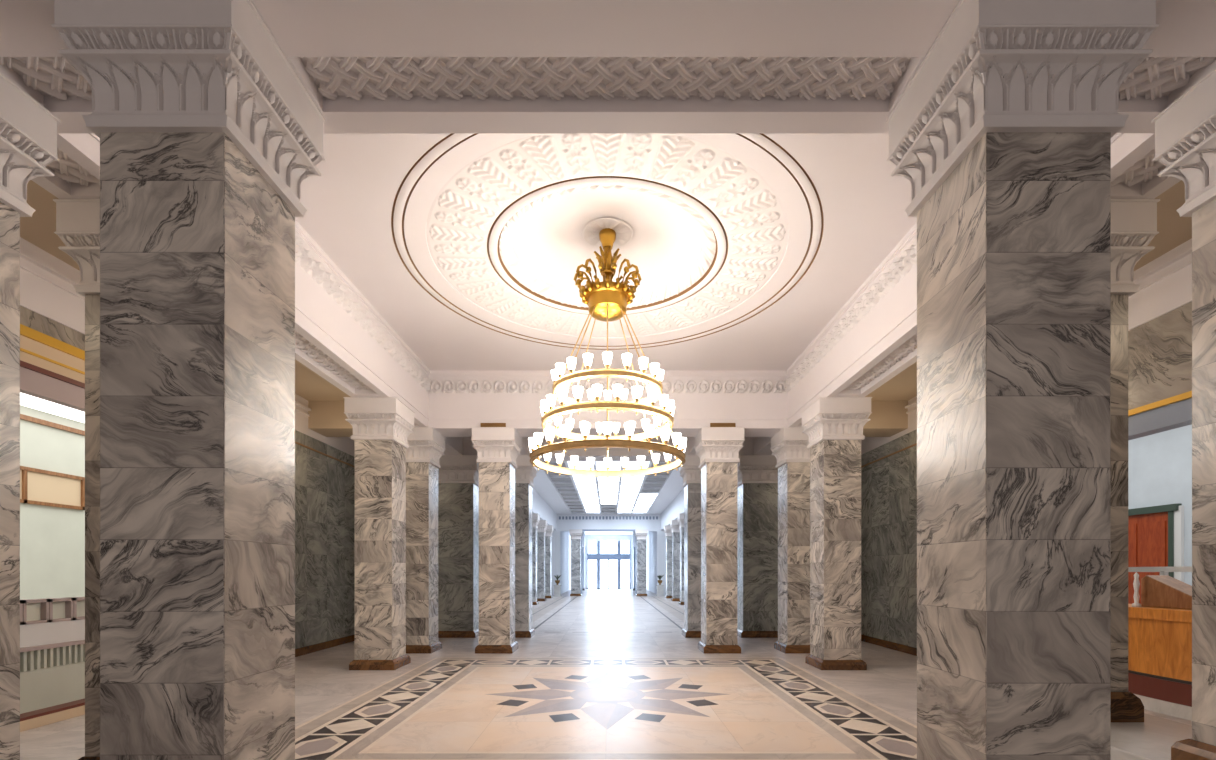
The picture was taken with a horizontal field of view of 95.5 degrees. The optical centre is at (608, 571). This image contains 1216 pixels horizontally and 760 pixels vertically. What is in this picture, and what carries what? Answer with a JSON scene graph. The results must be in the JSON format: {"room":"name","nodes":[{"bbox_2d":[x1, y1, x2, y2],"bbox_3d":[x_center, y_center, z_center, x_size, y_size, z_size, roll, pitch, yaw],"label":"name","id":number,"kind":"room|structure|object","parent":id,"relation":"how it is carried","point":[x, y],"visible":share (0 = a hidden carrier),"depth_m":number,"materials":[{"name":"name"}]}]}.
{"room":"grand lobby","nodes":[
{"label":"grand lobby","id":0,"kind":"room"},
{"bbox_2d":[20,405,84,599],"bbox_3d":[-9.381,-1.054,11.377,6.448,5.332,14.446,0,0,0],"label":"wall","id":1,"kind":"structure","parent":0,"point":[52,539],"depth_m":12.32,"materials":[{"name":"beige paint"}]},
{"bbox_2d":[20,466,84,509],"bbox_3d":[-12.388,-1.845,11.476,0.062,0.775,3.112,0,0,0],"label":"wall panel","id":2,"kind":"object","parent":1,"relation":"attached to","point":[37,486],"visible":0.67,"depth_m":12.28,"materials":[{"name":"brown wood"}]},
{"bbox_2d":[20,414,84,435],"bbox_3d":[-12.388,-3.274,11.470,0.062,0.099,14.260,0,0,0],"label":"trim","id":3,"kind":"structure","parent":1,"relation":"attached to","point":[23,417],"depth_m":12.24,"materials":[{"name":"brown wood"}]},
{"bbox_2d":[20,237,354,648],"bbox_3d":[-6.033,-1.311,17.980,0.248,5.847,39.680,0,0,0],"label":"wall","id":4,"kind":"structure","parent":0,"point":[50,304],"depth_m":11.08,"materials":[{"name":"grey stone"}]},
{"bbox_2d":[20,324,84,731],"bbox_3d":[-6.039,-0.446,6.355,0.211,4.117,2.914,0,0,0],"label":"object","id":5,"kind":"structure","parent":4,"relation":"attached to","point":[52,369],"depth_m":5.91,"materials":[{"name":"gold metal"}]},
{"bbox_2d":[295,634,354,656],"bbox_3d":[-5.952,1.538,5.859,0.037,0.149,15.438,0,0,0],"label":"baseboard","id":6,"kind":"structure","parent":4,"relation":"attached to","point":[301,651],"depth_m":11.47,"materials":[{"name":"brown wood"}]},
{"bbox_2d":[20,589,1191,759],"bbox_3d":[-0.019,1.732,25.730,26.040,0.255,55.180,0,0,0],"label":"floor","id":7,"kind":"structure","parent":0,"point":[603,674],"depth_m":6.72,"materials":[{"name":"stone"}]},
{"bbox_2d":[0,71,60,759],"bbox_3d":[-3.894,-0.618,3.050,0.868,4.461,0.868,0,0,0],"label":"marble pillar","id":8,"kind":"structure","parent":7,"relation":"on","point":[28,130],"depth_m":3.30,"materials":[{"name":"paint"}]},
{"bbox_2d":[20,597,84,713],"bbox_3d":[-6.684,0.961,6.386,0.496,1.302,2.418,0,0,0],"label":"counter","id":9,"kind":"object","parent":7,"relation":"on","point":[52,630],"depth_m":6.42,"materials":[{"name":"grey paint"}]},
{"bbox_2d":[53,199,99,759],"bbox_3d":[-3.813,-0.618,4.650,0.868,4.461,0.868,0,0,0],"label":"marble pillar","id":10,"kind":"structure","parent":7,"relation":"on","point":[77,220],"depth_m":4.34,"materials":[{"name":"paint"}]},
{"bbox_2d":[51,0,325,759],"bbox_3d":[-2.220,-0.618,3.050,0.868,4.461,0.868,0,0,0],"label":"marble pillar","id":11,"kind":"structure","parent":7,"relation":"on","point":[209,135],"depth_m":2.74,"materials":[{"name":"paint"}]},
{"bbox_2d":[343,397,414,669],"bbox_3d":[-3.894,-0.618,9.424,0.868,4.461,0.868,0,0,0],"label":"marble pillar","id":12,"kind":"structure","parent":7,"relation":"on","point":[381,426],"depth_m":9.12,"materials":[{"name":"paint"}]},
{"bbox_2d":[406,427,445,653],"bbox_3d":[-3.894,-0.618,11.284,0.868,4.461,0.868,0,0,0],"label":"marble pillar","id":13,"kind":"structure","parent":7,"relation":"on","point":[424,452],"depth_m":10.97,"materials":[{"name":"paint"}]},
{"bbox_2d":[438,455,478,637],"bbox_3d":[-3.956,-0.618,13.888,1.488,4.461,0.868,0,0,0],"label":"marble pillar","id":14,"kind":"structure","parent":7,"relation":"on","point":[458,475],"depth_m":13.58,"materials":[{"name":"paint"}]},
{"bbox_2d":[471,427,521,653],"bbox_3d":[-2.282,-0.618,11.284,0.868,4.461,0.868,0,0,0],"label":"marble pillar","id":15,"kind":"structure","parent":7,"relation":"on","point":[498,449],"depth_m":10.97,"materials":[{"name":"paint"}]},
{"bbox_2d":[515,455,536,637],"bbox_3d":[-2.282,-0.618,13.888,0.868,4.461,0.868,0,0,0],"label":"marble pillar","id":16,"kind":"structure","parent":7,"relation":"on","point":[525,472],"depth_m":13.58,"materials":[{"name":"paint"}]},
{"bbox_2d":[532,513,539,604],"bbox_3d":[-3.894,-0.618,27.280,0.868,4.461,0.868,0,0,0],"label":"marble pillar","id":17,"kind":"structure","parent":7,"relation":"on","point":[535,516],"depth_m":26.97,"materials":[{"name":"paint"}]},
{"bbox_2d":[537,520,547,600],"bbox_3d":[-3.894,-0.618,30.690,0.868,4.461,0.868,0,0,0],"label":"marble pillar","id":18,"kind":"structure","parent":7,"relation":"on","point":[541,530],"depth_m":30.38,"materials":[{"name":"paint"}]},
{"bbox_2d":[545,525,553,597],"bbox_3d":[-3.894,-0.618,34.100,0.868,4.461,0.868,0,0,0],"label":"marble pillar","id":19,"kind":"structure","parent":7,"relation":"on","point":[549,530],"depth_m":33.79,"materials":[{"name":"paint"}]},
{"bbox_2d":[553,575,560,595],"bbox_3d":[-3.407,0.887,36.701,0.540,1.449,0.593,0,0,0],"label":"planter","id":20,"kind":"object","parent":7,"relation":"on","point":[557,588],"visible":1,"depth_m":36.50,"materials":[{"name":"stone"}]},
{"bbox_2d":[569,529,582,595],"bbox_3d":[-2.238,-0.618,37.355,0.868,4.461,0.868,0,0,0],"label":"marble pillar","id":21,"kind":"structure","parent":7,"relation":"on","point":[575,534],"depth_m":37.04,"materials":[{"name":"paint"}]},
{"bbox_2d":[582,531,584,590],"bbox_3d":[-2.499,-0.958,48.360,0.744,5.140,0.744,0,0,0],"label":"pillar","id":22,"kind":"structure","parent":7,"relation":"on","point":[583,532],"depth_m":48.05,"materials":[{"name":"white paint"}]},
{"bbox_2d":[633,531,634,590],"bbox_3d":[2.461,-0.958,48.360,0.744,5.140,0.744,0,0,0],"label":"pillar","id":23,"kind":"structure","parent":7,"relation":"on","point":[633,531],"depth_m":48.05,"materials":[{"name":"white stone"}]},
{"bbox_2d":[636,540,636,592],"bbox_3d":[2.461,-0.958,43.400,0.744,5.140,0.744,0,0,0],"label":"pillar","id":24,"kind":"structure","parent":7,"relation":"on","point":[636,540],"depth_m":43.19,"materials":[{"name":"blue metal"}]},
{"bbox_2d":[635,529,647,595],"bbox_3d":[2.201,-0.618,37.355,0.868,4.461,0.868,0,0,0],"label":"marble pillar","id":25,"kind":"structure","parent":7,"relation":"on","point":[641,534],"depth_m":37.04,"materials":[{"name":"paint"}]},
{"bbox_2d":[656,575,663,595],"bbox_3d":[3.413,0.887,36.701,0.540,1.449,0.593,0,0,0],"label":"planter","id":26,"kind":"object","parent":7,"relation":"on","point":[659,587],"visible":1,"depth_m":36.50,"materials":[{"name":"stone"}]},
{"bbox_2d":[664,525,671,597],"bbox_3d":[3.856,-0.618,34.100,0.868,4.461,0.868,0,0,0],"label":"marble pillar","id":27,"kind":"structure","parent":7,"relation":"on","point":[667,529],"depth_m":33.79,"materials":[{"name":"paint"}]},
{"bbox_2d":[670,520,679,600],"bbox_3d":[3.856,-0.618,30.690,0.868,4.461,0.868,0,0,0],"label":"marble pillar","id":28,"kind":"structure","parent":7,"relation":"on","point":[674,525],"depth_m":30.38,"materials":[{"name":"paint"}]},
{"bbox_2d":[677,513,683,604],"bbox_3d":[3.856,-0.618,27.280,0.868,4.461,0.868,0,0,0],"label":"marble pillar","id":29,"kind":"structure","parent":7,"relation":"on","point":[680,517],"depth_m":26.97,"materials":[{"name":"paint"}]},
{"bbox_2d":[679,455,700,637],"bbox_3d":[2.244,-0.618,13.888,0.868,4.461,0.868,0,0,0],"label":"marble pillar","id":30,"kind":"structure","parent":7,"relation":"on","point":[690,472],"depth_m":13.58,"materials":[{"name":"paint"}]},
{"bbox_2d":[694,427,744,653],"bbox_3d":[2.244,-0.618,11.284,0.868,4.461,0.868,0,0,0],"label":"marble pillar","id":31,"kind":"structure","parent":7,"relation":"on","point":[717,448],"depth_m":10.97,"materials":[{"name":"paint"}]},
{"bbox_2d":[737,455,777,637],"bbox_3d":[3.918,-0.618,13.888,1.488,4.461,0.868,0,0,0],"label":"marble pillar","id":32,"kind":"structure","parent":7,"relation":"on","point":[757,475],"depth_m":13.58,"materials":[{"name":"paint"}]},
{"bbox_2d":[770,427,809,653],"bbox_3d":[3.856,-0.618,11.284,0.868,4.461,0.868,0,0,0],"label":"marble pillar","id":33,"kind":"structure","parent":7,"relation":"on","point":[789,444],"depth_m":10.97,"materials":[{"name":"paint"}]},
{"bbox_2d":[801,397,871,669],"bbox_3d":[3.856,-0.618,9.424,0.868,4.461,0.868,0,0,0],"label":"marble pillar","id":34,"kind":"structure","parent":7,"relation":"on","point":[833,426],"depth_m":9.12,"materials":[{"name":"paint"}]},
{"bbox_2d":[886,0,1158,759],"bbox_3d":[2.182,-0.618,3.050,0.868,4.461,0.868,0,0,0],"label":"marble pillar","id":35,"kind":"structure","parent":7,"relation":"on","point":[1003,131],"depth_m":2.74,"materials":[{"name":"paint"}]},
{"bbox_2d":[1111,713,1191,759],"bbox_3d":[3.894,1.389,3.844,1.066,0.446,2.480,0,0,0],"label":"platform","id":36,"kind":"object","parent":7,"relation":"on","point":[1153,738],"visible":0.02,"depth_m":3.89,"materials":[{"name":"beige stone"}]},
{"bbox_2d":[1111,199,1159,721],"bbox_3d":[3.776,-0.842,4.650,0.868,4.014,0.868,0,0,0],"label":"marble pillar","id":37,"kind":"structure","parent":36,"relation":"on","point":[1133,221],"depth_m":4.34,"materials":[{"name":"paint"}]},
{"bbox_2d":[1151,67,1215,759],"bbox_3d":[3.856,-0.842,3.050,0.868,4.014,0.868,0,0,0],"label":"marble pillar","id":38,"kind":"structure","parent":36,"relation":"on","point":[1185,131],"depth_m":3.29,"materials":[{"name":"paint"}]},
{"bbox_2d":[1128,604,1191,720],"bbox_3d":[6.584,1.017,6.386,0.682,1.190,2.232,0,0,0],"label":"reception desk","id":39,"kind":"object","parent":7,"relation":"on","point":[1159,639],"visible":0.55,"depth_m":6.30,"materials":[{"name":"wood"}]},
{"bbox_2d":[1132,572,1140,606],"bbox_3d":[6.398,0.211,6.696,0.087,0.422,0.085,0,0,0],"label":"spindle","id":40,"kind":"object","parent":39,"relation":"on","point":[1136,583],"visible":1,"depth_m":6.68,"materials":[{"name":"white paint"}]},
{"bbox_2d":[1128,566,1191,575],"bbox_3d":[7.793,0.769,7.688,0.062,1.686,1.488,0,0,0],"label":"rail","id":41,"kind":"object","parent":40,"relation":"on","point":[1163,570],"visible":0.24,"depth_m":7.74,"materials":[{"name":"white paint"}]},
{"bbox_2d":[1141,575,1191,609],"bbox_3d":[6.646,0.231,6.395,0.298,0.382,0.725,0,0,0],"label":"wooden stand","id":42,"kind":"object","parent":39,"relation":"on","point":[1160,591],"visible":0.69,"depth_m":6.50,"materials":[{"name":"brown wood"}]},
{"bbox_2d":[295,133,916,370],"bbox_3d":[-0.019,-3.987,7.282,7.130,0.001,7.384,0,0,0],"label":"ceiling","id":43,"kind":"structure","parent":0,"point":[349,206],"depth_m":6.91,"materials":[{"name":"white paint"}]},
{"bbox_2d":[391,133,823,349],"bbox_3d":[-0.019,-4.225,7.254,5.294,0.479,5.294,0,0,19],"label":"ceiling medallion","id":44,"kind":"object","parent":43,"relation":"attached to","point":[515,207],"visible":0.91,"depth_m":6.73,"materials":[{"name":"white paint"}]},
{"bbox_2d":[528,228,686,478],"bbox_3d":[-0.019,-2.917,7.254,2.055,3.081,2.058,0,0,-37],"label":"chandelier","id":45,"kind":"object","parent":44,"relation":"hanging from","point":[607,301],"visible":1,"depth_m":6.97,"materials":[{"name":"white glass"}]},
{"bbox_2d":[20,180,1191,400],"bbox_3d":[-0.019,-3.460,8.568,12.276,0.124,9.957,0,0,0],"label":"ceiling","id":46,"kind":"structure","parent":0,"point":[1174,230],"depth_m":5.69,"materials":[{"name":"beige paint"}]},
{"bbox_2d":[31,133,428,426],"bbox_3d":[-3.894,-3.574,7.282,0.620,1.445,7.384,0,0,0],"label":"ceiling beam","id":47,"kind":"structure","parent":46,"relation":"attached to","point":[311,298],"depth_m":7.29,"materials":[{"name":"white paint"}]},
{"bbox_2d":[46,148,99,186],"bbox_3d":[-3.894,-2.938,3.937,0.371,0.042,0.495,0,0,0],"label":"plaster panel","id":48,"kind":"object","parent":47,"relation":"attached to","point":[66,168],"visible":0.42,"depth_m":4.04,"materials":[{"name":"white paint"}]},
{"bbox_2d":[89,133,429,419],"bbox_3d":[-3.565,-3.503,7.282,0.037,0.967,7.384,0,0,0],"label":"trim","id":49,"kind":"structure","parent":47,"relation":"attached to","point":[299,229],"depth_m":7.63,"materials":[{"name":"white paint"}]},
{"bbox_2d":[295,331,369,389],"bbox_3d":[-3.894,-2.938,7.006,0.371,0.042,3.719,0,0,0],"label":"plaster panel","id":50,"kind":"object","parent":47,"relation":"attached to","point":[305,346],"visible":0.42,"depth_m":7.70,"materials":[{"name":"white paint"}]},
{"bbox_2d":[295,237,430,391],"bbox_3d":[-3.544,-3.677,7.282,0.074,0.248,7.322,0,0,0],"label":"trim","id":51,"kind":"structure","parent":47,"relation":"attached to","point":[304,258],"depth_m":7.65,"materials":[{"name":"beige paint"}]},
{"bbox_2d":[308,401,352,436],"bbox_3d":[-5.180,-3.574,11.309,1.953,1.445,0.694,0,0,0],"label":"ceiling beam","id":52,"kind":"structure","parent":46,"relation":"attached to","point":[327,418],"depth_m":10.96,"materials":[{"name":"beige paint"}]},
{"bbox_2d":[443,437,462,454],"bbox_3d":[-3.894,-3.125,12.611,0.620,0.546,1.910,0,0,0],"label":"ceiling beam","id":53,"kind":"structure","parent":46,"relation":"attached to","point":[453,445],"depth_m":12.97,"materials":[{"name":"white paint"}]},
{"bbox_2d":[520,437,528,454],"bbox_3d":[-2.282,-3.125,12.611,0.620,0.546,1.910,0,0,0],"label":"ceiling beam","id":54,"kind":"structure","parent":46,"relation":"attached to","point":[524,440],"depth_m":13.07,"materials":[{"name":"white paint"}]},
{"bbox_2d":[0,0,1215,132],"bbox_3d":[-0.019,-3.574,3.097,12.276,1.445,0.986,0,0,0],"label":"ceiling beam","id":55,"kind":"structure","parent":46,"relation":"attached to","point":[301,28],"depth_m":2.99,"materials":[{"name":"white paint"}]},
{"bbox_2d":[0,57,91,99],"bbox_3d":[-3.078,-2.938,3.240,0.848,0.042,0.365,0,0,0],"label":"plaster panel","id":56,"kind":"object","parent":55,"relation":"attached to","point":[56,77],"visible":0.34,"depth_m":3.27,"materials":[{"name":"white paint"}]},
{"bbox_2d":[300,57,910,99],"bbox_3d":[-0.019,-2.938,3.240,3.508,0.042,0.365,0,0,0],"label":"plaster panel","id":57,"kind":"object","parent":55,"relation":"attached to","point":[657,78],"visible":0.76,"depth_m":3.27,"materials":[{"name":"white paint"}]},
{"bbox_2d":[1119,57,1214,99],"bbox_3d":[3.041,-2.938,3.240,0.848,0.042,0.365,0,0,0],"label":"plaster panel","id":58,"kind":"object","parent":55,"relation":"attached to","point":[1154,77],"visible":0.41,"depth_m":3.27,"materials":[{"name":"white paint"}]},
{"bbox_2d":[429,376,787,436],"bbox_3d":[-0.019,-3.574,11.309,8.370,1.445,0.694,0,0,0],"label":"ceiling beam","id":59,"kind":"structure","parent":46,"relation":"attached to","point":[441,405],"depth_m":10.96,"materials":[{"name":"white paint"}]},
{"bbox_2d":[481,423,505,426],"bbox_3d":[-2.294,-2.908,10.935,0.496,0.087,0.040,0,0,0],"label":"grille","id":60,"kind":"object","parent":59,"relation":"attached to","point":[482,424],"visible":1,"depth_m":10.91,"materials":[{"name":"brown metal"}]},
{"bbox_2d":[428,371,787,419],"bbox_3d":[-0.019,-3.503,10.943,7.130,0.967,0.037,0,0,0],"label":"trim","id":61,"kind":"structure","parent":59,"relation":"attached to","point":[432,373],"depth_m":10.94,"materials":[{"name":"white paint"}]},
{"bbox_2d":[430,380,785,392],"bbox_3d":[-0.019,-3.677,10.922,7.068,0.248,0.074,0,0,0],"label":"trim","id":62,"kind":"structure","parent":59,"relation":"attached to","point":[448,386],"depth_m":10.94,"materials":[{"name":"beige paint"}]},
{"bbox_2d":[710,423,735,426],"bbox_3d":[2.257,-2.908,10.935,0.496,0.087,0.040,0,0,0],"label":"grille","id":63,"kind":"object","parent":59,"relation":"attached to","point":[711,424],"visible":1,"depth_m":10.91,"materials":[{"name":"brown metal"}]},
{"bbox_2d":[463,437,753,460],"bbox_3d":[-0.019,-3.574,13.888,12.276,1.445,0.682,0,0,0],"label":"ceiling beam","id":64,"kind":"structure","parent":46,"relation":"attached to","point":[599,454],"depth_m":13.55,"materials":[{"name":"white paint"}]},
{"bbox_2d":[688,437,696,454],"bbox_3d":[2.244,-3.125,12.611,0.620,0.546,1.910,0,0,0],"label":"ceiling beam","id":65,"kind":"structure","parent":46,"relation":"attached to","point":[691,440],"depth_m":13.10,"materials":[{"name":"white paint"}]},
{"bbox_2d":[754,437,772,454],"bbox_3d":[3.856,-3.125,12.611,0.620,0.546,1.910,0,0,0],"label":"ceiling beam","id":66,"kind":"structure","parent":46,"relation":"attached to","point":[762,445],"depth_m":13.01,"materials":[{"name":"white paint"}]},
{"bbox_2d":[863,401,907,436],"bbox_3d":[5.143,-3.574,11.309,1.953,1.445,0.694,0,0,0],"label":"ceiling beam","id":67,"kind":"structure","parent":46,"relation":"attached to","point":[888,418],"depth_m":10.96,"materials":[{"name":"beige paint"}]},
{"bbox_2d":[788,133,1180,426],"bbox_3d":[3.856,-3.574,7.282,0.620,1.445,7.384,0,0,0],"label":"ceiling beam","id":68,"kind":"structure","parent":46,"relation":"attached to","point":[1129,148],"depth_m":7.32,"materials":[{"name":"white paint"}]},
{"bbox_2d":[785,237,916,391],"bbox_3d":[3.507,-3.677,7.282,0.074,0.248,7.322,0,0,0],"label":"trim","id":69,"kind":"structure","parent":68,"relation":"attached to","point":[907,261],"depth_m":7.71,"materials":[{"name":"beige paint"}]},
{"bbox_2d":[845,333,916,389],"bbox_3d":[3.856,-2.938,7.006,0.371,0.042,3.719,0,0,0],"label":"plaster panel","id":70,"kind":"object","parent":68,"relation":"attached to","point":[909,346],"visible":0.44,"depth_m":7.75,"materials":[{"name":"white paint"}]},
{"bbox_2d":[786,133,1123,419],"bbox_3d":[3.528,-3.503,7.282,0.037,0.967,7.384,0,0,0],"label":"trim","id":71,"kind":"structure","parent":68,"relation":"attached to","point":[906,239],"depth_m":7.67,"materials":[{"name":"white paint"}]},
{"bbox_2d":[1111,148,1165,186],"bbox_3d":[3.856,-2.938,3.937,0.371,0.042,0.495,0,0,0],"label":"plaster panel","id":72,"kind":"object","parent":68,"relation":"attached to","point":[1144,169],"visible":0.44,"depth_m":4.04,"materials":[{"name":"white paint"}]},
{"bbox_2d":[533,468,683,513],"bbox_3d":[-0.019,-3.956,26.024,12.276,0.310,23.591,0,0,0],"label":"ceiling","id":73,"kind":"structure","parent":0,"point":[542,486],"depth_m":28.26,"materials":[{"name":"white paint"}]},
{"bbox_2d":[532,487,556,529],"bbox_3d":[-3.894,-3.481,26.024,0.620,1.259,23.591,0,0,0],"label":"ceiling beam","id":74,"kind":"structure","parent":73,"relation":"attached to","point":[539,506],"depth_m":30.20,"materials":[{"name":"white paint"}]},
{"bbox_2d":[540,461,675,512],"bbox_3d":[-0.019,-3.987,26.040,5.196,0.149,21.762,0,0,0],"label":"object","id":75,"kind":"structure","parent":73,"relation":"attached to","point":[579,494],"depth_m":26.01,"materials":[{"name":"grey"}]},
{"bbox_2d":[661,489,683,529],"bbox_3d":[3.856,-3.481,26.024,0.620,1.259,23.591,0,0,0],"label":"ceiling beam","id":76,"kind":"structure","parent":73,"relation":"attached to","point":[676,506],"depth_m":30.35,"materials":[{"name":"white paint"}]},
{"bbox_2d":[552,514,665,595],"bbox_3d":[-0.019,-1.311,38.006,12.276,5.847,0.372,0,0,0],"label":"wall","id":77,"kind":"structure","parent":0,"point":[564,524],"depth_m":37.82,"materials":[{"name":"white paint"}]},
{"bbox_2d":[581,530,635,594],"bbox_3d":[-0.019,-0.648,38.012,3.794,4.520,0.484,0,0,0],"label":"trim","id":78,"kind":"structure","parent":77,"relation":"attached to","point":[583,530],"depth_m":37.88,"materials":[{"name":"white paint"}]},
{"bbox_2d":[559,516,657,518],"bbox_3d":[-0.040,-3.701,37.801,6.777,0.198,0.037,0,0,0],"label":"trim","id":79,"kind":"structure","parent":77,"relation":"attached to","point":[559,516],"depth_m":37.78,"materials":[{"name":"white paint"}]},
{"bbox_2d":[561,531,656,593],"bbox_3d":[-0.019,-1.116,45.384,7.440,5.456,14.384,0,0,0],"label":"wall","id":80,"kind":"structure","parent":0,"point":[651,542],"depth_m":47.06,"materials":[{"name":"white paint"}]},
{"bbox_2d":[587,541,629,588],"bbox_3d":[-0.019,-0.666,52.328,4.092,4.557,0.174,0,0,0],"label":"glass entrance","id":81,"kind":"object","parent":80,"relation":"attached to","point":[608,562],"visible":0.91,"depth_m":52.31,"materials":[{"name":"clear glass"}]},
{"bbox_2d":[585,531,648,534],"bbox_3d":[-0.019,-3.627,45.384,7.440,0.186,14.384,0,0,0],"label":"ceiling","id":82,"kind":"structure","parent":0,"point":[586,532],"depth_m":49.38,"materials":[{"name":"white paint"}]},
{"bbox_2d":[861,238,1191,647],"bbox_3d":[5.995,-1.311,17.980,0.248,5.847,39.680,0,0,0],"label":"wall","id":83,"kind":"structure","parent":0,"point":[1160,311],"depth_m":10.79,"materials":[{"name":"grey stone"}]},
{"bbox_2d":[861,634,916,655],"bbox_3d":[5.915,1.538,5.859,0.037,0.149,15.438,0,0,0],"label":"baseboard","id":84,"kind":"structure","parent":83,"relation":"attached to","point":[876,641],"depth_m":11.56,"materials":[{"name":"brown wood"}]},
{"bbox_2d":[1128,391,1191,439],"bbox_3d":[6.008,-0.112,6.293,0.223,3.447,2.790,0,0,0],"label":"doorway frame","id":85,"kind":"object","parent":83,"relation":"attached to","point":[1174,412],"visible":0.22,"depth_m":5.94,"materials":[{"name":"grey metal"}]},
{"bbox_2d":[1128,424,1191,585],"bbox_3d":[8.909,-1.054,11.067,5.580,5.332,15.066,0,0,0],"label":"wall","id":86,"kind":"structure","parent":0,"point":[1159,464],"depth_m":11.44,"materials":[{"name":"white paint"}]},
{"bbox_2d":[1128,504,1183,603],"bbox_3d":[11.458,0.118,11.910,0.112,2.988,1.724,0,0,0],"label":"door","id":87,"kind":"structure","parent":86,"relation":"in","point":[1155,533],"depth_m":11.57,"materials":[{"name":"red wood"}]},
{"bbox_3d":[-9.288,-3.627,11.470,6.262,0.186,14.260,0,0,0],"label":"ceiling","id":88,"kind":"structure","parent":0,"visible":0},
{"bbox_2d":[20,392,84,422],"bbox_3d":[-9.737,-3.512,11.470,5.177,0.031,13.020,0,0,0],"label":"recessed light","id":89,"kind":"object","parent":88,"relation":"in","point":[26,400],"visible":0.02,"depth_m":11.73,"materials":[{"name":"white"}]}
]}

